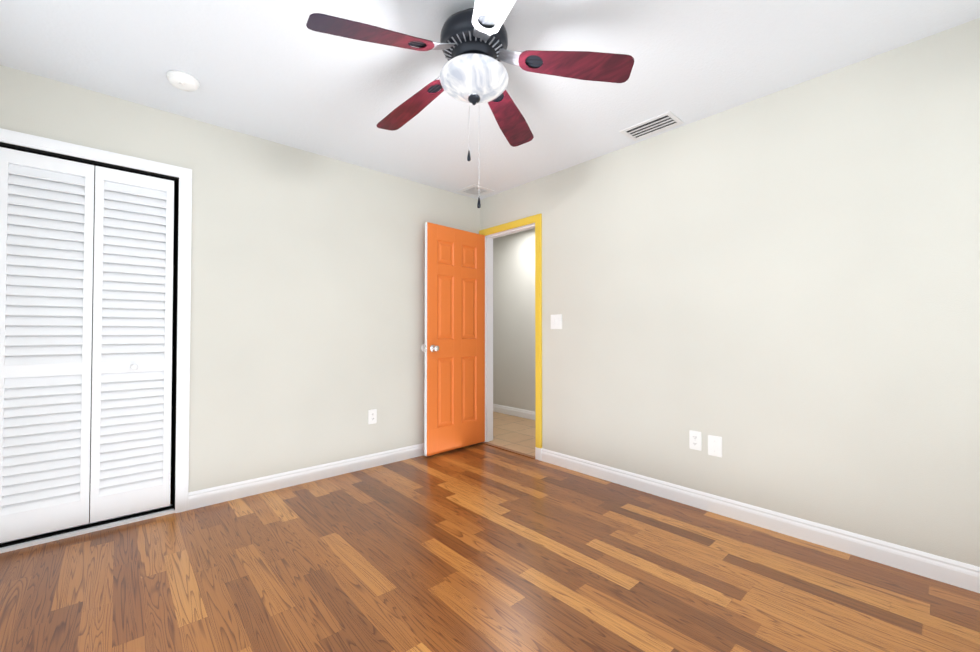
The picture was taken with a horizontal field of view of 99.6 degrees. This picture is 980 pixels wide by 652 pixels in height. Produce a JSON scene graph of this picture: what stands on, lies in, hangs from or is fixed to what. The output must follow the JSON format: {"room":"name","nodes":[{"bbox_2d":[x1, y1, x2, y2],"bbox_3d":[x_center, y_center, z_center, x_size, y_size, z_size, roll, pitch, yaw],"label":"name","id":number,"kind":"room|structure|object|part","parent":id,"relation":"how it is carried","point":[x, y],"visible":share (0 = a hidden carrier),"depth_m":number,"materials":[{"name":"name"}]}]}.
{"room":"empty bedroom","nodes":[
{"label":"empty bedroom","id":0,"kind":"room"},
{"bbox_2d":[0,65,479,491],"bbox_3d":[-1.410,-0.074,3.045,3.660,2.420,0.120,1,-1,-42],"label":"wall","id":1,"kind":"structure","parent":0,"point":[307,328],"depth_m":2.92,"materials":[{"name":"paint"}]},
{"bbox_2d":[0,147,173,542],"bbox_3d":[-2.187,0.095,2.276,0.701,1.968,0.066,1,-1,-42],"label":"closet door","id":2,"kind":"structure","parent":1,"relation":"in","point":[50,229],"depth_m":2.25,"materials":[{"name":"white wood"}]},
{"bbox_2d":[0,504,174,552],"bbox_3d":[-2.213,1.116,2.300,0.731,0.016,0.124,1,-1,-42],"label":"sill","id":3,"kind":"structure","parent":1,"relation":"attached to","point":[74,533],"depth_m":2.25,"materials":[{"name":"white wood"}]},
{"bbox_2d":[0,142,178,547],"bbox_3d":[-2.215,0.098,2.318,0.731,2.020,0.119,1,-1,-42],"label":"door frame","id":4,"kind":"structure","parent":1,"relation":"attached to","point":[75,159],"depth_m":2.43,"materials":[{"name":"black metal"}]},
{"bbox_2d":[0,128,191,512],"bbox_3d":[-2.168,0.074,2.266,0.857,2.099,0.020,1,-1,-42],"label":"trim","id":5,"kind":"structure","parent":1,"relation":"attached to","point":[183,175],"depth_m":2.51,"materials":[{"name":"white wood"}]},
{"bbox_2d":[188,443,423,509],"bbox_3d":[-1.365,1.083,2.977,3.420,0.104,0.014,1,-1,-42],"label":"baseboard","id":6,"kind":"structure","parent":1,"relation":"attached to","point":[219,494],"depth_m":2.95,"materials":[{"name":"white wood"}]},
{"bbox_2d":[368,409,376,423],"bbox_3d":[-0.952,0.735,3.359,0.072,0.116,0.008,1,-1,-42],"label":"electrical outlet","id":7,"kind":"object","parent":1,"relation":"attached to","point":[372,416],"visible":1,"depth_m":3.35,"materials":[{"name":"white plastic"}]},
{"bbox_2d":[424,222,484,455],"bbox_3d":[-0.309,0.114,3.836,0.169,2.025,0.721,-1,-1,45],"label":"door","id":8,"kind":"structure","parent":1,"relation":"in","point":[454,397],"depth_m":3.79,"materials":[{"name":"orange wood"}]},
{"bbox_2d":[0,412,979,651],"bbox_3d":[-0.223,1.169,2.588,4.640,0.080,5.320,1,-1,-42],"label":"floor","id":9,"kind":"structure","parent":0,"point":[479,547],"depth_m":1.83,"materials":[{"name":"laminate"}]},
{"bbox_2d":[0,0,979,199],"bbox_3d":[-0.132,-1.347,1.646,3.660,0.080,3.940,1,-1,-42],"label":"ceiling","id":10,"kind":"structure","parent":0,"point":[278,71],"depth_m":2.04,"materials":[{"name":"white paint"}]},
{"bbox_2d":[166,70,198,91],"bbox_3d":[-1.609,-1.277,2.171,0.140,0.042,0.140,1,-1,-42],"label":"smoke detector","id":11,"kind":"object","parent":10,"relation":"attached to","point":[181,80],"visible":1,"depth_m":2.14,"materials":[{"name":"white plastic"}]},
{"bbox_2d":[306,0,633,207],"bbox_3d":[-0.102,-0.902,1.777,1.261,0.805,1.245,1,-1,-42],"label":"ceiling fan","id":12,"kind":"object","parent":10,"relation":"hanging from","point":[472,44],"visible":1,"depth_m":1.70,"materials":[{"name":"red wood"}]},
{"bbox_3d":[-0.068,-1.030,1.766,0.294,0.102,0.294,1,-1,-42],"label":"lamp shade","id":13,"kind":"part","parent":12,"relation":"part of","materials":[{"name":"white glass"}]},
{"bbox_2d":[456,184,493,197],"bbox_3d":[-0.138,-1.268,3.897,0.255,0.004,0.255,1,-1,-42],"label":"ceiling vent","id":14,"kind":"object","parent":10,"relation":"in","point":[474,190],"visible":1,"depth_m":3.90,"materials":[{"name":"white"}]},
{"bbox_2d":[619,111,683,140],"bbox_3d":[1.042,-1.284,2.679,0.200,0.013,0.335,1,-1,-42],"label":"ceiling vent","id":15,"kind":"object","parent":10,"relation":"in","point":[655,125],"visible":1,"depth_m":2.67,"materials":[{"name":"white metal"}]},
{"bbox_2d":[493,228,534,410],"bbox_3d":[1.023,-0.047,4.751,0.120,2.420,4.040,1,-1,-42],"label":"wall","id":16,"kind":"structure","parent":0,"point":[514,320],"depth_m":5.40,"materials":[{"name":"paint"}]},
{"bbox_2d":[493,404,534,419],"bbox_3d":[0.973,1.111,4.688,0.014,0.104,3.800,1,-1,-42],"label":"baseboard","id":17,"kind":"structure","parent":16,"relation":"attached to","point":[518,412],"depth_m":5.40,"materials":[{"name":"white wood"}]},
{"bbox_2d":[480,18,979,566],"bbox_3d":[0.688,-0.069,3.360,0.120,2.420,5.420,1,-1,-42],"label":"wall","id":18,"kind":"structure","parent":0,"point":[778,292],"depth_m":2.22,"materials":[{"name":"paint"}]},
{"bbox_2d":[481,442,534,458],"bbox_3d":[0.163,1.145,3.827,0.050,0.008,0.705,1,-1,-42],"label":"door sill","id":19,"kind":"structure","parent":18,"relation":"attached to","point":[510,450],"depth_m":3.79,"materials":[{"name":"brown wood"}]},
{"bbox_2d":[479,213,541,460],"bbox_3d":[0.210,0.095,3.886,0.156,2.109,0.833,1,-1,-42],"label":"door frame","id":20,"kind":"structure","parent":18,"relation":"attached to","point":[536,219],"depth_m":3.83,"materials":[{"name":"yellow wood"}]},
{"bbox_2d":[551,314,561,328],"bbox_3d":[0.545,-0.035,3.419,0.014,0.120,0.118,1,-1,-42],"label":"switch plate","id":21,"kind":"object","parent":18,"relation":"attached to","point":[556,321],"visible":1,"depth_m":3.41,"materials":[{"name":"white plastic"}]},
{"bbox_2d":[689,430,701,450],"bbox_3d":[1.284,0.716,2.589,0.008,0.116,0.072,1,-1,-42],"label":"electrical outlet","id":22,"kind":"object","parent":18,"relation":"attached to","point":[695,440],"visible":1,"depth_m":2.59,"materials":[{"name":"white plastic"}]},
{"bbox_2d":[708,435,721,456],"bbox_3d":[1.361,0.726,2.505,0.007,0.122,0.080,1,-1,-42],"label":"blank wall plate","id":23,"kind":"object","parent":18,"relation":"attached to","point":[714,445],"visible":1,"depth_m":2.50,"materials":[{"name":"white plastic"}]},
{"bbox_2d":[541,448,979,592],"bbox_3d":[1.406,1.075,2.444,0.014,0.104,2.886,1,-1,-42],"label":"baseboard","id":24,"kind":"structure","parent":18,"relation":"attached to","point":[946,570],"depth_m":2.19,"materials":[{"name":"white wood"}]}
]}

